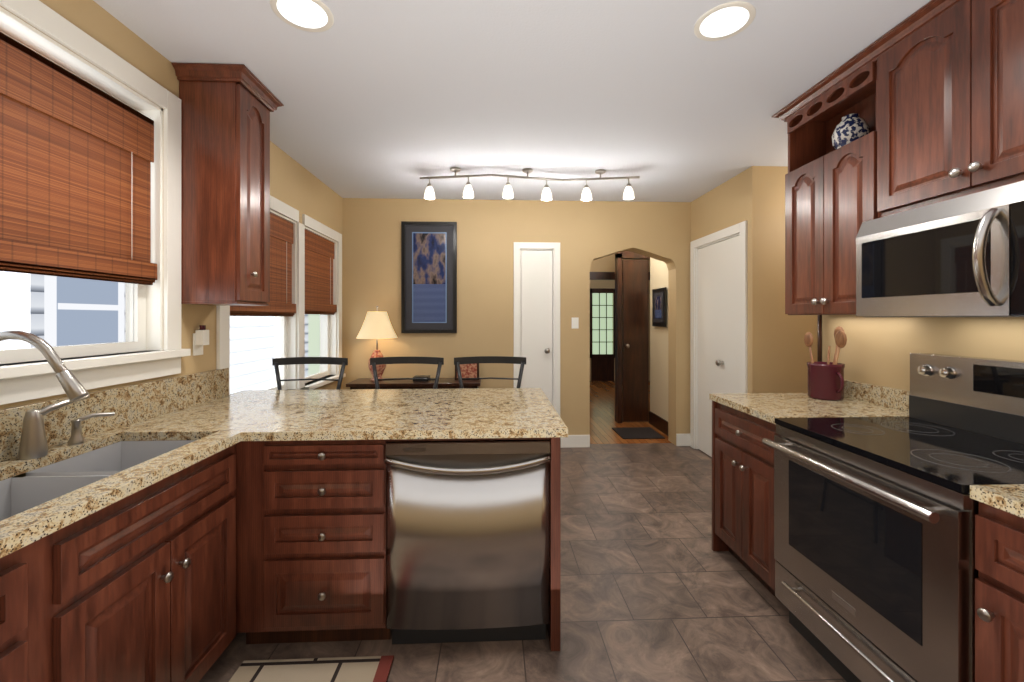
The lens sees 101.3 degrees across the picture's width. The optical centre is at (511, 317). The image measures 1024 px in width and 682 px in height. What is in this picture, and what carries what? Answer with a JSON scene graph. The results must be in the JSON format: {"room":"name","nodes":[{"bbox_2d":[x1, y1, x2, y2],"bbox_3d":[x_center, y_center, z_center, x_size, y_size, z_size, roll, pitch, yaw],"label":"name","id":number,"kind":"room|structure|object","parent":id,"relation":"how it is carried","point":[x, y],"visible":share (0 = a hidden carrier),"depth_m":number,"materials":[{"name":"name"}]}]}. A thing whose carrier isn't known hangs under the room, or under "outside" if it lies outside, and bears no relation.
{"room":"kitchen","nodes":[
{"label":"kitchen","id":0,"kind":"room"},
{"bbox_2d":[0,0,342,477],"bbox_3d":[-1.697,0.063,1.299,0.160,2.600,6.460,0,0,-2],"label":"wall","id":1,"kind":"structure","parent":0,"point":[301,189],"depth_m":2.15,"materials":[{"name":"paint"}]},
{"bbox_2d":[0,30,145,363],"bbox_3d":[-1.713,-0.409,1.153,0.075,1.123,1.618,0,0,-2],"label":"window","id":2,"kind":"structure","parent":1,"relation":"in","point":[137,323],"depth_m":1.68,"materials":[{"name":"white"}]},
{"bbox_2d":[0,32,156,284],"bbox_3d":[-1.628,-0.533,1.154,0.036,0.763,1.593,0,0,-2],"label":"blinds","id":3,"kind":"object","parent":1,"relation":"attached to","point":[76,156],"visible":0.9,"depth_m":1.57,"materials":[{"name":"brown wood"}]},
{"bbox_2d":[0,0,190,404],"bbox_3d":[-1.666,-0.402,1.155,0.210,1.350,1.870,0,0,-2],"label":"trim","id":4,"kind":"structure","parent":1,"relation":"attached to","point":[26,381],"depth_m":1.82,"materials":[{"name":"white wood"}]},
{"bbox_2d":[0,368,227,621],"bbox_3d":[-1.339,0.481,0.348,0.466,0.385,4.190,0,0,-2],"label":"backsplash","id":5,"kind":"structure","parent":1,"relation":"attached to","point":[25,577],"depth_m":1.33,"materials":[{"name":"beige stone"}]},
{"bbox_2d":[193,325,208,355],"bbox_3d":[-1.633,0.117,2.212,0.044,0.158,0.074,0,0,-2],"label":"electrical outlet plate","id":6,"kind":"object","parent":1,"relation":"attached to","point":[200,337],"visible":1,"depth_m":2.19,"materials":[{"name":"white plastic"}]},
{"bbox_2d":[171,63,283,305],"bbox_3d":[-1.482,-0.651,2.229,0.341,1.163,0.390,0,0,-2],"label":"upper cabinet","id":7,"kind":"object","parent":1,"relation":"attached to","point":[225,186],"visible":0.98,"depth_m":2.09,"materials":[{"name":"brown wood"}]},
{"bbox_2d":[230,316,286,392],"bbox_3d":[-1.787,-0.089,2.881,0.075,1.303,0.838,0,0,-2],"label":"window","id":8,"kind":"structure","parent":1,"relation":"in","point":[283,343],"depth_m":3.05,"materials":[{"name":"white"}]},
{"bbox_2d":[216,195,307,394],"bbox_3d":[-1.740,-0.124,2.883,0.210,1.445,1.090,0,0,-2],"label":"trim","id":9,"kind":"structure","parent":1,"relation":"attached to","point":[290,213],"depth_m":3.17,"materials":[{"name":"white wood"}]},
{"bbox_2d":[230,213,295,315],"bbox_3d":[-1.702,-0.394,2.887,0.036,0.763,0.853,0,0,-2],"label":"window blind","id":10,"kind":"object","parent":1,"relation":"attached to","point":[281,243],"visible":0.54,"depth_m":3.10,"materials":[{"name":"brown wood"}]},
{"bbox_2d":[297,222,304,388],"bbox_3d":[-1.696,-0.097,3.371,0.020,1.320,0.100,0,0,-2],"label":"trim","id":11,"kind":"structure","parent":1,"relation":"attached to","point":[300,297],"depth_m":3.35,"materials":[{"name":"white wood"}]},
{"bbox_2d":[305,314,328,382],"bbox_3d":[-1.826,-0.089,3.790,0.075,1.303,0.718,0,0,-2],"label":"window","id":12,"kind":"structure","parent":1,"relation":"in","point":[320,374],"depth_m":4.01,"materials":[{"name":"white"}]},
{"bbox_2d":[305,229,336,314],"bbox_3d":[-1.741,-0.404,3.797,0.036,0.743,0.743,0,0,-2],"label":"window blind","id":13,"kind":"object","parent":1,"relation":"attached to","point":[319,254],"visible":0.67,"depth_m":3.80,"materials":[{"name":"brown wood"}]},
{"bbox_2d":[301,214,345,389],"bbox_3d":[-1.779,-0.124,3.792,0.210,1.445,0.970,0,0,-2],"label":"trim","id":14,"kind":"structure","parent":1,"relation":"attached to","point":[335,319],"depth_m":4.15,"materials":[{"name":"white wood"}]},
{"bbox_2d":[93,0,930,201],"bbox_3d":[1.893,-1.287,4.185,7.860,0.100,12.200,0,0,-2],"label":"ceiling","id":15,"kind":"structure","parent":0,"point":[391,99],"depth_m":2.20,"materials":[{"name":"white paint"}]},
{"bbox_2d":[270,0,333,31],"bbox_3d":[-0.845,-1.234,1.697,0.232,0.006,0.232,0,0,-2],"label":"recessed light","id":16,"kind":"object","parent":15,"relation":"in","point":[309,14],"visible":1,"depth_m":1.70,"materials":[{"name":"white"}]},
{"bbox_2d":[420,167,639,200],"bbox_3d":[0.145,-1.117,3.509,1.833,0.237,0.165,0,0,-2],"label":"track light","id":17,"kind":"object","parent":15,"relation":"attached to","point":[468,192],"visible":1,"depth_m":3.49,"materials":[{"name":"silver metal"}]},
{"bbox_2d":[694,1,755,40],"bbox_3d":[0.886,-1.234,1.756,0.232,0.006,0.232,0,0,-2],"label":"recessed light","id":18,"kind":"object","parent":15,"relation":"in","point":[723,20],"visible":1,"depth_m":1.74,"materials":[{"name":"white"}]},
{"bbox_2d":[343,198,690,444],"bbox_3d":[0.077,0.063,4.507,3.980,2.600,0.200,0,0,-2],"label":"wall","id":19,"kind":"structure","parent":0,"point":[584,234],"depth_m":4.40,"materials":[{"name":"paint"}]},
{"bbox_2d":[401,221,456,332],"bbox_3d":[-0.856,-0.419,4.349,0.567,1.151,0.030,0,0,-2],"label":"picture frame","id":20,"kind":"object","parent":19,"relation":"attached to","point":[428,277],"visible":0.96,"depth_m":4.35,"materials":[{"name":"black"}]},
{"bbox_2d":[514,242,559,415],"bbox_3d":[0.260,0.285,4.449,0.490,2.155,0.173,0,0,-2],"label":"door","id":21,"kind":"structure","parent":19,"relation":"attached to","point":[537,305],"depth_m":4.42,"materials":[{"name":"white wood"}]},
{"bbox_2d":[572,318,578,328],"bbox_3d":[0.665,0.053,4.425,0.074,0.116,0.013,0,0,-2],"label":"switch plate","id":22,"kind":"object","parent":19,"relation":"attached to","point":[575,323],"visible":1,"depth_m":4.43,"materials":[{"name":"white plastic"}]},
{"bbox_2d":[561,435,589,447],"bbox_3d":[0.666,1.298,4.426,0.310,0.130,0.015,0,0,-2],"label":"baseboard","id":23,"kind":"structure","parent":19,"relation":"attached to","point":[571,441],"depth_m":4.42,"materials":[{"name":"white wood"}]},
{"bbox_2d":[199,443,845,681],"bbox_3d":[0.716,1.403,1.282,5.260,0.080,6.500,0,0,-2],"label":"floor","id":24,"kind":"structure","parent":0,"point":[655,587],"depth_m":1.95,"materials":[{"name":"grey tile"}]},
{"bbox_2d":[0,490,239,681],"bbox_3d":[-1.339,1.028,1.234,0.541,0.670,0.864,0,0,-2],"label":"base cabinet","id":25,"kind":"object","parent":24,"relation":"on","point":[187,528],"depth_m":1.26,"materials":[{"name":"brown wood"}]},
{"bbox_2d":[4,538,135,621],"bbox_3d":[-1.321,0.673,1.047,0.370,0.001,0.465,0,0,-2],"label":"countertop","id":26,"kind":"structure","parent":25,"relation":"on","point":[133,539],"depth_m":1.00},
{"bbox_2d":[92,438,227,489],"bbox_3d":[-1.381,0.923,1.959,0.521,0.880,0.588,0,0,-2],"label":"base cabinet","id":27,"kind":"object","parent":24,"relation":"on","point":[105,455],"depth_m":1.58,"materials":[{"name":"brown wood"}]},
{"bbox_2d":[272,357,347,389],"bbox_3d":[-1.348,0.815,2.625,0.494,1.099,0.482,0,0,-2],"label":"stool","id":28,"kind":"object","parent":24,"relation":"on","point":[276,362],"visible":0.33,"depth_m":2.83,"materials":[{"name":"black metal"}]},
{"bbox_2d":[228,442,391,643],"bbox_3d":[-0.823,0.923,1.977,0.595,0.880,0.600,0,0,-2],"label":"base cabinet","id":29,"kind":"object","parent":24,"relation":"on","point":[313,515],"depth_m":1.69,"materials":[{"name":"brown wood"}]},
{"bbox_2d":[0,390,327,561],"bbox_3d":[-1.293,0.466,0.440,0.566,0.035,4.370,0,0,-2],"label":"countertop","id":30,"kind":"structure","parent":29,"relation":"on","point":[206,429],"depth_m":1.46,"materials":[{"name":"beige stone"}]},
{"bbox_2d":[240,388,567,441],"bbox_3d":[-0.438,0.466,2.167,1.290,0.035,0.992,0,0,-2],"label":"countertop","id":31,"kind":"structure","parent":29,"relation":"on","point":[338,415],"depth_m":1.89,"materials":[{"name":"beige stone"}]},
{"bbox_2d":[229,655,393,681],"bbox_3d":[-0.736,1.356,0.995,0.585,0.012,1.350,0,0,-2],"label":"area rug","id":32,"kind":"object","parent":24,"relation":"on","point":[360,669],"visible":1,"depth_m":1.61,"materials":[{"name":"beige fabric"}]},
{"bbox_2d":[370,356,443,388],"bbox_3d":[-0.704,0.815,2.652,0.494,1.099,0.482,0,0,-2],"label":"stool","id":33,"kind":"object","parent":24,"relation":"on","point":[439,361],"visible":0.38,"depth_m":2.86,"materials":[{"name":"black metal"}]},
{"bbox_2d":[346,378,480,388],"bbox_3d":[-0.938,0.991,4.149,1.260,0.745,0.370,0,0,-2],"label":"console table","id":34,"kind":"object","parent":24,"relation":"on","point":[368,383],"visible":0.33,"depth_m":3.99,"materials":[{"name":"brown wood"}]},
{"bbox_2d":[357,306,397,381],"bbox_3d":[-1.328,0.248,4.137,0.390,0.737,0.390,0,0,-2],"label":"table lamp","id":35,"kind":"object","parent":34,"relation":"on","point":[376,325],"visible":0.92,"depth_m":4.04,"materials":[{"name":"fabric"}]},
{"bbox_2d":[413,363,478,380],"bbox_3d":[-0.650,0.522,4.191,0.654,0.190,0.154,0,0,-8],"label":"decor","id":36,"kind":"object","parent":34,"relation":"on","point":[469,370],"visible":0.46,"depth_m":4.18,"materials":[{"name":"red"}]},
{"bbox_2d":[385,439,550,643],"bbox_3d":[-0.188,0.932,1.974,0.669,0.853,0.600,0,0,-2],"label":"dishwasher","id":37,"kind":"object","parent":24,"relation":"on","point":[467,540],"visible":1,"depth_m":1.70,"materials":[{"name":"silver metal"}]},
{"bbox_2d":[454,356,525,388],"bbox_3d":[-0.141,0.815,2.676,0.494,1.099,0.482,0,0,-2],"label":"stool","id":38,"kind":"object","parent":24,"relation":"on","point":[458,361],"visible":0.33,"depth_m":2.88,"materials":[{"name":"black metal"}]},
{"bbox_2d":[709,396,788,610],"bbox_3d":[1.545,0.923,2.199,0.716,0.880,0.578,0,0,-2],"label":"base cabinet","id":39,"kind":"object","parent":24,"relation":"on","point":[743,425],"depth_m":2.16,"materials":[{"name":"brown wood"}]},
{"bbox_2d":[709,393,916,419],"bbox_3d":[1.542,0.466,2.209,0.721,0.035,0.598,0,0,-2],"label":"countertop","id":40,"kind":"structure","parent":39,"relation":"on","point":[772,406],"depth_m":2.13,"materials":[{"name":"beige stone"}]},
{"bbox_2d":[804,326,846,400],"bbox_3d":[1.752,0.246,2.330,0.172,0.402,0.232,0,0,-2],"label":"utensil crock","id":41,"kind":"object","parent":40,"relation":"on","point":[825,380],"visible":1,"depth_m":2.28,"materials":[{"name":"red ceramic"}]},
{"bbox_2d":[762,353,1023,681],"bbox_3d":[1.516,0.761,1.524,0.781,1.203,0.756,0,0,-2],"label":"range","id":42,"kind":"object","parent":24,"relation":"on","point":[876,573],"visible":1,"depth_m":1.46,"materials":[{"name":"silver metal"}]},
{"bbox_2d":[970,492,1023,681],"bbox_3d":[1.601,0.923,0.911,0.716,0.880,0.464,0,0,-2],"label":"base cabinet","id":43,"kind":"object","parent":24,"relation":"on","point":[999,530],"depth_m":1.07,"materials":[{"name":"brown wood"}]},
{"bbox_2d":[970,484,1023,511],"bbox_3d":[1.647,0.466,-0.238,0.721,0.035,2.764,0,0,-2],"label":"countertop","id":44,"kind":"structure","parent":43,"relation":"on","point":[1011,495],"depth_m":1.08,"materials":[{"name":"beige stone"}]},
{"bbox_2d":[590,254,640,380],"bbox_3d":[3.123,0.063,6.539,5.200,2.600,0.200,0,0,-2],"label":"wall","id":45,"kind":"structure","parent":0,"point":[602,369],"depth_m":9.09,"materials":[{"name":"beige paint"}]},
{"bbox_2d":[590,288,613,357],"bbox_3d":[1.434,0.363,9.055,1.640,2.000,0.030,0,0,-2],"label":"trim","id":46,"kind":"structure","parent":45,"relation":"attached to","point":[592,290],"depth_m":9.06,"materials":[{"name":"brown wood"}]},
{"bbox_2d":[590,272,613,279],"bbox_3d":[3.218,-0.637,6.433,5.020,0.120,0.020,0,0,-2],"label":"trim","id":47,"kind":"structure","parent":45,"relation":"attached to","point":[593,275],"depth_m":6.34,"materials":[{"name":"brown wood"}]},
{"bbox_2d":[592,293,612,353],"bbox_3d":[1.958,0.413,9.222,0.700,2.300,0.020,0,0,-2],"label":"window","id":48,"kind":"structure","parent":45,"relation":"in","point":[595,325],"depth_m":9.21,"materials":[{"name":"glass"}]},
{"bbox_2d":[590,381,670,443],"bbox_3d":[2.383,1.403,7.459,6.600,0.080,5.700,0,0,-2],"label":"floor","id":49,"kind":"structure","parent":0,"point":[603,422],"depth_m":5.53,"materials":[{"name":"brown wood"}]},
{"bbox_2d":[612,427,664,438],"bbox_3d":[1.479,1.356,4.958,0.480,0.010,0.460,0,0,-2],"label":"doormat","id":50,"kind":"object","parent":49,"relation":"on","point":[636,432],"visible":0.86,"depth_m":4.91,"materials":[{"name":"black"}]},
{"bbox_2d":[649,257,667,420],"bbox_3d":[1.892,0.063,5.136,0.180,2.600,0.900,0,0,-2],"label":"wall","id":51,"kind":"structure","parent":0,"point":[658,336],"depth_m":5.16,"materials":[{"name":"beige paint"}]},
{"bbox_2d":[614,251,647,422],"bbox_3d":[1.566,0.233,5.512,0.400,2.260,0.120,0,0,-2],"label":"trim","id":52,"kind":"structure","parent":51,"relation":"attached to","point":[619,256],"depth_m":5.45,"materials":[{"name":"brown wood"}]},
{"bbox_2d":[622,260,648,421],"bbox_3d":[1.615,0.297,5.468,0.335,2.108,0.092,0,0,-2],"label":"hall door","id":53,"kind":"structure","parent":51,"relation":"in","point":[635,340],"depth_m":5.47,"materials":[{"name":"brown wood"}]},
{"bbox_2d":[648,257,667,435],"bbox_3d":[1.797,0.233,5.132,0.030,2.260,0.900,0,0,-2],"label":"trim","id":54,"kind":"structure","parent":51,"relation":"attached to","point":[658,422],"depth_m":5.12,"materials":[{"name":"brown wood"}]},
{"bbox_2d":[652,287,665,326],"bbox_3d":[1.776,-0.127,5.075,0.022,0.460,0.390,0,0,-2],"label":"picture frame","id":55,"kind":"object","parent":51,"relation":"attached to","point":[658,307],"visible":0.95,"depth_m":5.04,"materials":[{"name":"black wood"}]},
{"bbox_2d":[691,166,771,392],"bbox_3d":[2.013,0.063,3.955,0.160,2.600,1.070,0,0,-2],"label":"wall","id":56,"kind":"structure","parent":0,"point":[746,195],"depth_m":3.42,"materials":[{"name":"paint"}]},
{"bbox_2d":[690,221,746,456],"bbox_3d":[1.966,0.278,3.970,0.173,2.170,0.975,0,0,-2],"label":"door","id":57,"kind":"structure","parent":56,"relation":"attached to","point":[718,314],"depth_m":4.01,"materials":[{"name":"white wood"}]},
{"bbox_2d":[772,166,816,392],"bbox_3d":[2.577,0.063,3.523,0.930,2.600,0.160,0,0,-2],"label":"wall","id":58,"kind":"structure","parent":0,"point":[791,358],"depth_m":3.41,"materials":[{"name":"paint"}]},
{"bbox_2d":[817,315,821,361],"bbox_3d":[1.863,0.161,2.542,0.024,0.355,0.024,0,0,-2],"label":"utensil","id":59,"kind":"object","parent":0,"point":[819,338],"visible":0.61,"depth_m":2.53,"materials":[{"name":"silver metal"}]},
{"bbox_2d":[822,315,1023,443],"bbox_3d":[2.064,0.063,0.409,0.160,2.600,4.360,0,0,-2],"label":"wall","id":60,"kind":"structure","parent":0,"point":[876,350],"depth_m":2.01,"materials":[{"name":"paint"}]},
{"bbox_2d":[785,124,874,314],"bbox_3d":[1.773,-0.440,2.219,0.261,0.845,0.598,0,0,-2],"label":"upper cabinet","id":61,"kind":"object","parent":60,"relation":"attached to","point":[829,195],"depth_m":2.19,"materials":[{"name":"brown wood"}]},
{"bbox_2d":[831,113,869,148],"bbox_3d":[1.787,-0.963,2.218,0.160,0.200,0.160,0,0,-2],"label":"vase","id":62,"kind":"object","parent":61,"relation":"in","point":[849,128],"visible":0.56,"depth_m":2.17,"materials":[{"name":"ceramic"}]},
{"bbox_2d":[844,380,909,411],"bbox_3d":[1.967,0.399,0.459,0.022,0.097,4.130,0,0,-2],"label":"backsplash","id":63,"kind":"structure","parent":60,"relation":"attached to","point":[872,394],"depth_m":2.16,"materials":[{"name":"beige stone"}]},
{"bbox_2d":[871,0,1023,218],"bbox_3d":[1.802,-0.836,1.535,0.261,0.794,0.762,0,0,-2],"label":"upper cabinet","id":64,"kind":"object","parent":60,"relation":"attached to","point":[931,92],"depth_m":1.61,"materials":[{"name":"brown wood"}]},
{"bbox_2d":[856,181,1023,316],"bbox_3d":[1.717,-0.218,1.533,0.430,0.431,0.756,0,0,-2],"label":"microwave","id":65,"kind":"object","parent":64,"relation":"attached to","point":[962,256],"visible":1,"depth_m":1.52,"materials":[{"name":"silver metal"}]},
{"label":"outside","id":66,"kind":"structure","parent":0,"visible":0},
{"bbox_2d":[0,271,319,393],"bbox_3d":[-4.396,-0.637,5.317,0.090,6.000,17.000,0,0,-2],"label":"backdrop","id":67,"kind":"structure","parent":66,"point":[112,321],"depth_m":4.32,"materials":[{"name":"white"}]}
]}

